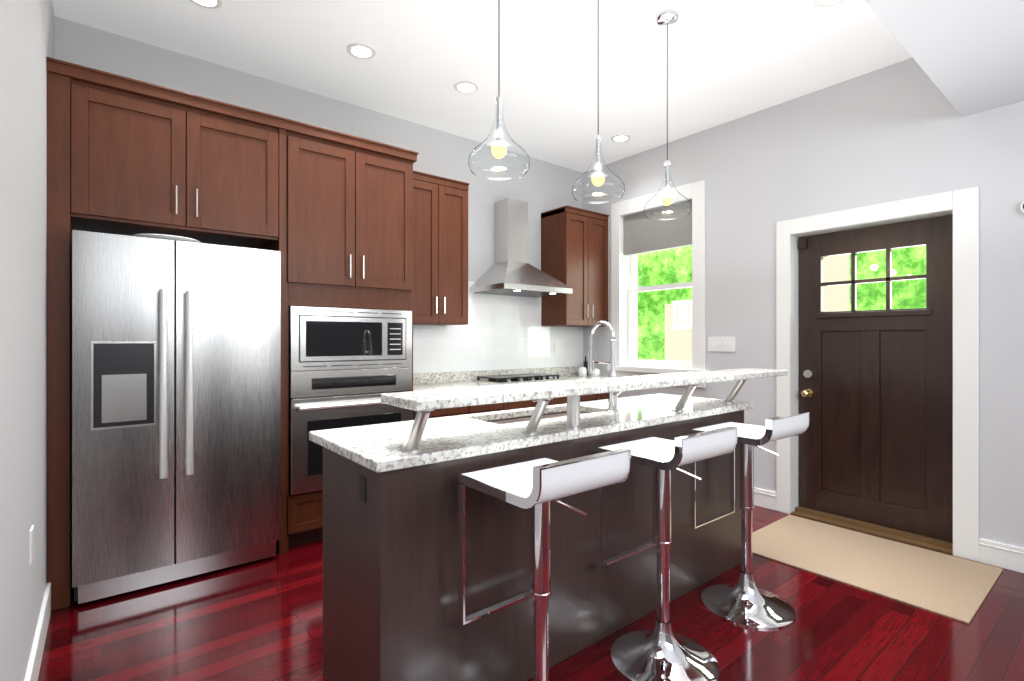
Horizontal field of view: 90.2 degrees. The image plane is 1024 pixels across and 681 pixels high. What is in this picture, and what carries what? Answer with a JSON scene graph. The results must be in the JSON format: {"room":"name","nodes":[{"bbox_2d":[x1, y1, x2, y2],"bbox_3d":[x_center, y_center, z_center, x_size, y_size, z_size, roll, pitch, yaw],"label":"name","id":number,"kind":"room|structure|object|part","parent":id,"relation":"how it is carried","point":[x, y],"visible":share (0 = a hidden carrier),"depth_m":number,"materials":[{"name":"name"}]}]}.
{"room":"kitchen","nodes":[
{"label":"kitchen","id":0,"kind":"room"},
{"bbox_2d":[0,0,53,680],"bbox_3d":[-0.562,-0.245,0.254,0.150,3.020,6.600,0,0,-39],"label":"wall","id":1,"kind":"structure","parent":0,"point":[26,38],"depth_m":1.67,"materials":[{"name":"grey paint"}]},
{"bbox_2d":[30,525,33,564],"bbox_3d":[-1.753,0.745,1.863,0.006,0.120,0.080,0,0,-39],"label":"electrical outlet","id":2,"kind":"object","parent":1,"relation":"attached to","point":[31,544],"visible":1,"depth_m":1.85,"materials":[{"name":"white plastic"}]},
{"bbox_2d":[24,582,50,680],"bbox_3d":[-0.351,1.198,0.123,0.016,0.135,5.830,0,0,-39],"label":"baseboard","id":3,"kind":"structure","parent":1,"relation":"attached to","point":[34,663],"depth_m":1.99,"materials":[{"name":"white"}]},
{"bbox_2d":[54,16,582,383],"bbox_3d":[-0.817,-0.245,4.184,4.370,3.020,0.150,0,0,-39],"label":"wall","id":4,"kind":"structure","parent":0,"point":[540,186],"depth_m":3.89,"materials":[{"name":"grey paint"}]},
{"bbox_2d":[66,62,281,249],"bbox_3d":[-1.891,-0.954,2.911,0.934,0.718,0.488,0,0,-39],"label":"upper cabinet","id":5,"kind":"object","parent":4,"relation":"attached to","point":[142,157],"depth_m":2.68,"materials":[{"name":"brown wood"}]},
{"bbox_2d":[266,118,413,300],"bbox_3d":[-1.166,-0.824,3.493,0.826,0.978,0.488,0,0,-39],"label":"upper cabinet","id":6,"kind":"object","parent":4,"relation":"attached to","point":[328,213],"depth_m":3.26,"materials":[{"name":"brown wood"}]},
{"bbox_2d":[289,306,411,370],"bbox_3d":[-1.120,-0.011,3.435,0.800,0.388,0.380,0,0,-39],"label":"microwave","id":7,"kind":"object","parent":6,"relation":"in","point":[322,338],"visible":0.98,"depth_m":3.25,"materials":[{"name":"silver metal"}]},
{"bbox_2d":[413,170,468,325],"bbox_3d":[-0.651,-0.681,3.972,0.547,1.112,0.384,0,0,-39],"label":"upper cabinet","id":8,"kind":"object","parent":4,"relation":"attached to","point":[440,251],"visible":0.77,"depth_m":3.86,"materials":[{"name":"brown wood"}]},
{"bbox_2d":[413,281,582,383],"bbox_3d":[-0.116,-0.082,4.635,2.211,0.866,0.022,0,0,-39],"label":"backsplash","id":9,"kind":"structure","parent":4,"relation":"attached to","point":[501,335],"depth_m":4.61,"materials":[{"name":"white tile"}]},
{"bbox_2d":[469,198,572,296],"bbox_3d":[0.082,-0.827,4.486,0.770,0.836,0.497,0,0,-39],"label":"range hood","id":10,"kind":"object","parent":4,"relation":"attached to","point":[511,271],"visible":1,"depth_m":4.47,"materials":[{"name":"silver metal"}]},
{"bbox_2d":[541,206,608,326],"bbox_3d":[0.630,-0.691,4.999,0.587,1.102,0.384,0,0,-39],"label":"upper cabinet","id":11,"kind":"object","parent":4,"relation":"attached to","point":[574,248],"visible":0.96,"depth_m":4.85,"materials":[{"name":"brown wood"}]},
{"bbox_2d":[52,0,911,172],"bbox_3d":[1.142,-1.805,1.621,4.520,0.100,6.600,0,0,-39],"label":"ceiling","id":12,"kind":"structure","parent":0,"point":[729,60],"depth_m":3.13,"materials":[{"name":"white paint"}]},
{"bbox_2d":[189,0,221,8],"bbox_3d":[-1.577,-1.750,2.606,0.169,0.008,0.169,0,0,42],"label":"recessed light","id":13,"kind":"object","parent":12,"relation":"in","point":[210,4],"depth_m":2.65,"materials":[{"name":"white"}]},
{"bbox_2d":[347,42,375,58],"bbox_3d":[-0.912,-1.750,3.088,0.169,0.008,0.169,0,0,42],"label":"recessed light","id":14,"kind":"object","parent":12,"relation":"in","point":[361,50],"depth_m":3.08,"materials":[{"name":"white"}]},
{"bbox_2d":[454,81,478,92],"bbox_3d":[-0.316,-1.750,3.528,0.169,0.008,0.169,0,0,42],"label":"recessed light","id":15,"kind":"object","parent":12,"relation":"in","point":[461,86],"depth_m":3.52,"materials":[{"name":"white"}]},
{"bbox_2d":[468,0,529,179],"bbox_3d":[-0.052,-1.212,2.047,0.248,1.084,0.248,0,0,-39],"label":"pendant light","id":16,"kind":"object","parent":12,"relation":"hanging from","point":[498,148],"visible":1,"depth_m":2.04,"materials":[{"name":"clear glass"}]},
{"bbox_2d":[572,0,624,204],"bbox_3d":[0.408,-1.212,2.416,0.248,1.084,0.248,0,0,-39],"label":"pendant light","id":17,"kind":"object","parent":12,"relation":"hanging from","point":[598,178],"visible":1,"depth_m":2.41,"materials":[{"name":"clear glass"}]},
{"bbox_2d":[611,134,630,141],"bbox_3d":[0.942,-1.750,4.421,0.169,0.008,0.169,0,0,42],"label":"recessed light","id":18,"kind":"object","parent":12,"relation":"in","point":[620,137],"depth_m":4.41,"materials":[{"name":"white"}]},
{"bbox_2d":[644,9,690,220],"bbox_3d":[0.841,-1.212,2.764,0.248,1.084,0.248,0,0,-39],"label":"pendant light","id":19,"kind":"object","parent":12,"relation":"hanging from","point":[667,18],"visible":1,"depth_m":2.75,"materials":[{"name":"clear glass"}]},
{"bbox_2d":[815,0,845,6],"bbox_3d":[1.637,-1.750,2.594,0.169,0.008,0.169,0,0,-45],"label":"recessed light","id":20,"kind":"object","parent":12,"relation":"in","point":[820,3],"depth_m":2.64,"materials":[{"name":"white"}]},
{"bbox_2d":[38,505,1023,680],"bbox_3d":[1.142,1.315,1.621,4.520,0.100,6.600,0,0,-39],"label":"floor","id":21,"kind":"structure","parent":0,"point":[260,620],"depth_m":2.19,"materials":[{"name":"red wood"}]},
{"bbox_2d":[72,230,280,603],"bbox_3d":[-1.834,0.365,2.837,0.912,1.760,0.618,0,0,-39],"label":"fridge","id":22,"kind":"object","parent":21,"relation":"on","point":[176,411],"visible":1,"depth_m":2.60,"materials":[{"name":"silver metal"}]},
{"bbox_2d":[132,234,200,244],"bbox_3d":[-1.854,-0.529,2.744,0.320,0.026,0.320,0,0,-39],"label":"plate","id":23,"kind":"object","parent":22,"relation":"on","point":[169,237],"visible":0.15,"depth_m":2.63,"materials":[{"name":"white ceramic"}]},
{"bbox_2d":[276,477,322,552],"bbox_3d":[-1.129,1.097,3.447,0.826,0.335,0.370,0,0,-39],"label":"base cabinet","id":24,"kind":"object","parent":21,"relation":"on","point":[301,514],"depth_m":3.10,"materials":[{"name":"brown wood"}]},
{"bbox_2d":[289,367,412,494],"bbox_3d":[-1.099,0.553,3.409,0.800,0.733,0.446,0,0,-39],"label":"wall oven","id":25,"kind":"object","parent":24,"relation":"in","point":[327,399],"visible":0.58,"depth_m":3.17,"materials":[{"name":"silver metal"}]},
{"bbox_2d":[413,405,476,419],"bbox_3d":[-0.624,0.828,3.913,0.515,0.876,0.466,0,0,-39],"label":"base cabinet","id":26,"kind":"object","parent":21,"relation":"on","point":[446,412],"depth_m":3.76,"materials":[{"name":"brown wood"}]},
{"bbox_2d":[413,375,609,390],"bbox_3d":[0.042,0.369,4.437,2.209,0.037,0.481,0,0,-39],"label":"countertop","id":27,"kind":"structure","parent":26,"relation":"on","point":[437,386],"depth_m":4.07,"materials":[{"name":"stone"}]},
{"bbox_2d":[472,373,566,383],"bbox_3d":[0.072,0.329,4.499,0.760,0.042,0.390,0,0,-39],"label":"cooktop","id":28,"kind":"object","parent":27,"relation":"in","point":[515,378],"visible":1,"depth_m":4.37,"materials":[{"name":"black metal"}]},
{"bbox_2d":[578,366,599,375],"bbox_3d":[0.761,0.306,5.031,0.214,0.090,0.088,0,0,12],"label":"canister","id":29,"kind":"object","parent":27,"relation":"on","point":[583,371],"depth_m":5.01,"materials":[{"name":"white ceramic"}]},
{"bbox_2d":[477,402,512,420],"bbox_3d":[-0.342,0.828,4.139,0.443,0.876,0.466,0,0,-39],"label":"base cabinet","id":30,"kind":"object","parent":21,"relation":"on","point":[508,405],"depth_m":4.01,"materials":[{"name":"brown wood"}]},
{"bbox_2d":[320,409,746,680],"bbox_3d":[0.298,0.826,2.431,2.214,0.878,0.530,0,0,-39],"label":"kitchen island","id":31,"kind":"object","parent":21,"relation":"on","point":[390,551],"depth_m":1.83,"materials":[{"name":"brown wood"}]},
{"bbox_2d":[309,393,753,472],"bbox_3d":[0.297,0.368,2.436,2.270,0.036,0.630,0,0,-39],"label":"island countertop","id":32,"kind":"structure","parent":31,"relation":"on","point":[393,447],"depth_m":1.97,"materials":[{"name":"white stone"}]},
{"bbox_2d":[588,321,623,412],"bbox_3d":[0.482,0.126,2.590,0.122,0.451,0.187,0,0,-39],"label":"faucet","id":33,"kind":"object","parent":32,"relation":"on","point":[612,396],"depth_m":2.53,"materials":[{"name":"silver metal"}]},
{"bbox_2d":[513,397,566,417],"bbox_3d":[0.085,0.828,4.482,0.879,0.876,0.466,0,0,-39],"label":"base cabinet","id":34,"kind":"object","parent":21,"relation":"on","point":[560,400],"depth_m":4.26,"materials":[{"name":"brown wood"}]},
{"bbox_2d":[459,448,630,680],"bbox_3d":[0.092,0.800,1.612,0.410,0.929,0.410,0,0,-39],"label":"stool","id":35,"kind":"object","parent":21,"relation":"on","point":[538,486],"visible":1,"depth_m":1.58,"materials":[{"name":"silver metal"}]},
{"bbox_2d":[580,393,600,401],"bbox_3d":[0.513,0.828,4.824,0.442,0.876,0.466,0,0,-39],"label":"base cabinet","id":36,"kind":"object","parent":21,"relation":"on","point":[591,397],"depth_m":4.70,"materials":[{"name":"brown wood"}]},
{"bbox_2d":[601,392,618,399],"bbox_3d":[0.745,0.828,5.011,0.391,0.876,0.466,0,0,-39],"label":"base cabinet","id":37,"kind":"object","parent":21,"relation":"on","point":[603,395],"depth_m":4.82,"materials":[{"name":"brown wood"}]},
{"bbox_2d":[596,426,737,680],"bbox_3d":[0.599,0.800,2.018,0.410,0.929,0.410,0,0,-39],"label":"stool","id":38,"kind":"object","parent":21,"relation":"on","point":[661,651],"visible":1,"depth_m":1.99,"materials":[{"name":"silver metal"}]},
{"bbox_2d":[690,411,808,629],"bbox_3d":[1.122,0.800,2.438,0.410,0.929,0.410,0,0,-39],"label":"stool","id":39,"kind":"object","parent":21,"relation":"on","point":[745,601],"visible":0.96,"depth_m":2.41,"materials":[{"name":"silver metal"}]},
{"bbox_2d":[752,515,1002,623],"bbox_3d":[2.021,1.261,2.979,0.860,0.008,1.120,0,0,-39],"label":"rug","id":40,"kind":"object","parent":21,"relation":"on","point":[952,587],"visible":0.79,"depth_m":2.85,"materials":[{"name":"beige fabric"}]},
{"bbox_2d":[583,57,1023,547],"bbox_3d":[2.808,-0.245,2.956,0.250,3.020,6.300,0,0,-39],"label":"wall","id":41,"kind":"structure","parent":0,"point":[903,130],"depth_m":3.46,"materials":[{"name":"grey paint"}]},
{"bbox_2d":[607,179,707,387],"bbox_3d":[1.378,-0.472,4.700,0.300,1.735,1.050,0,0,-39],"label":"window","id":42,"kind":"structure","parent":41,"relation":"in","point":[694,192],"depth_m":4.76,"materials":[{"name":"white wood"}]},
{"bbox_2d":[624,201,691,255],"bbox_3d":[1.339,-1.013,4.672,0.045,0.376,0.763,0,0,-39],"label":"window blind","id":43,"kind":"object","parent":42,"relation":"attached to","point":[643,233],"visible":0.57,"depth_m":4.64,"materials":[{"name":"fabric"}]},
{"bbox_3d":[1.406,-0.480,4.725,0.075,1.446,0.771,0,0,-39],"label":"window sash","id":44,"kind":"part","parent":42,"relation":"part of","materials":[{"name":"white wood"}]},
{"bbox_2d":[708,337,734,351],"bbox_3d":[1.698,0.033,4.133,0.011,0.115,0.222,0,0,-39],"label":"switch plate","id":45,"kind":"object","parent":41,"relation":"attached to","point":[721,344],"visible":1,"depth_m":4.13,"materials":[{"name":"white plastic"}]},
{"bbox_2d":[754,487,775,510],"bbox_3d":[1.350,1.198,4.559,0.020,0.135,1.973,0,0,-39],"label":"baseboard","id":46,"kind":"structure","parent":41,"relation":"attached to","point":[763,498],"depth_m":3.85,"materials":[{"name":"white"}]},
{"bbox_2d":[790,506,952,554],"bbox_3d":[2.405,1.248,3.434,0.240,0.035,0.910,0,0,-39],"label":"door sill","id":47,"kind":"structure","parent":41,"relation":"attached to","point":[938,545],"depth_m":3.34,"materials":[{"name":"brown wood"}]},
{"bbox_2d":[799,215,952,542],"bbox_3d":[2.397,0.243,3.428,0.131,2.019,0.902,0,0,-39],"label":"door","id":48,"kind":"structure","parent":41,"relation":"in","point":[876,403],"depth_m":3.40,"materials":[{"name":"brown wood"}]},
{"bbox_2d":[776,187,978,561],"bbox_3d":[2.414,0.193,3.431,0.270,2.145,1.121,0,0,-39],"label":"door frame","id":49,"kind":"structure","parent":41,"relation":"attached to","point":[963,204],"depth_m":2.99,"materials":[{"name":"white wood"}]},
{"bbox_2d":[979,538,1023,572],"bbox_3d":[3.661,1.198,1.677,0.020,0.135,3.176,0,0,-39],"label":"baseboard","id":50,"kind":"structure","parent":41,"relation":"attached to","point":[1002,555],"depth_m":2.84,"materials":[{"name":"white"}]},
{"bbox_2d":[865,0,1023,116],"bbox_3d":[2.048,-1.530,0.411,4.120,0.450,3.280,0,0,-39],"label":"ceiling","id":51,"kind":"structure","parent":0,"point":[967,56],"depth_m":2.25,"materials":[{"name":"grey paint"}]},
{"label":"outside","id":52,"kind":"structure","parent":0,"visible":0},
{"bbox_2d":[637,245,925,359],"bbox_3d":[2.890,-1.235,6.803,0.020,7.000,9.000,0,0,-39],"label":"foliage","id":53,"kind":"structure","parent":52,"point":[873,300],"depth_m":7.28,"materials":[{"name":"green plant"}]},
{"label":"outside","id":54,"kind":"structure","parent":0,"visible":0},
{"bbox_2d":[665,254,849,360],"bbox_3d":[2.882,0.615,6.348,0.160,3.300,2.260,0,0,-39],"label":"house","id":55,"kind":"structure","parent":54,"point":[673,322],"depth_m":6.89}
]}

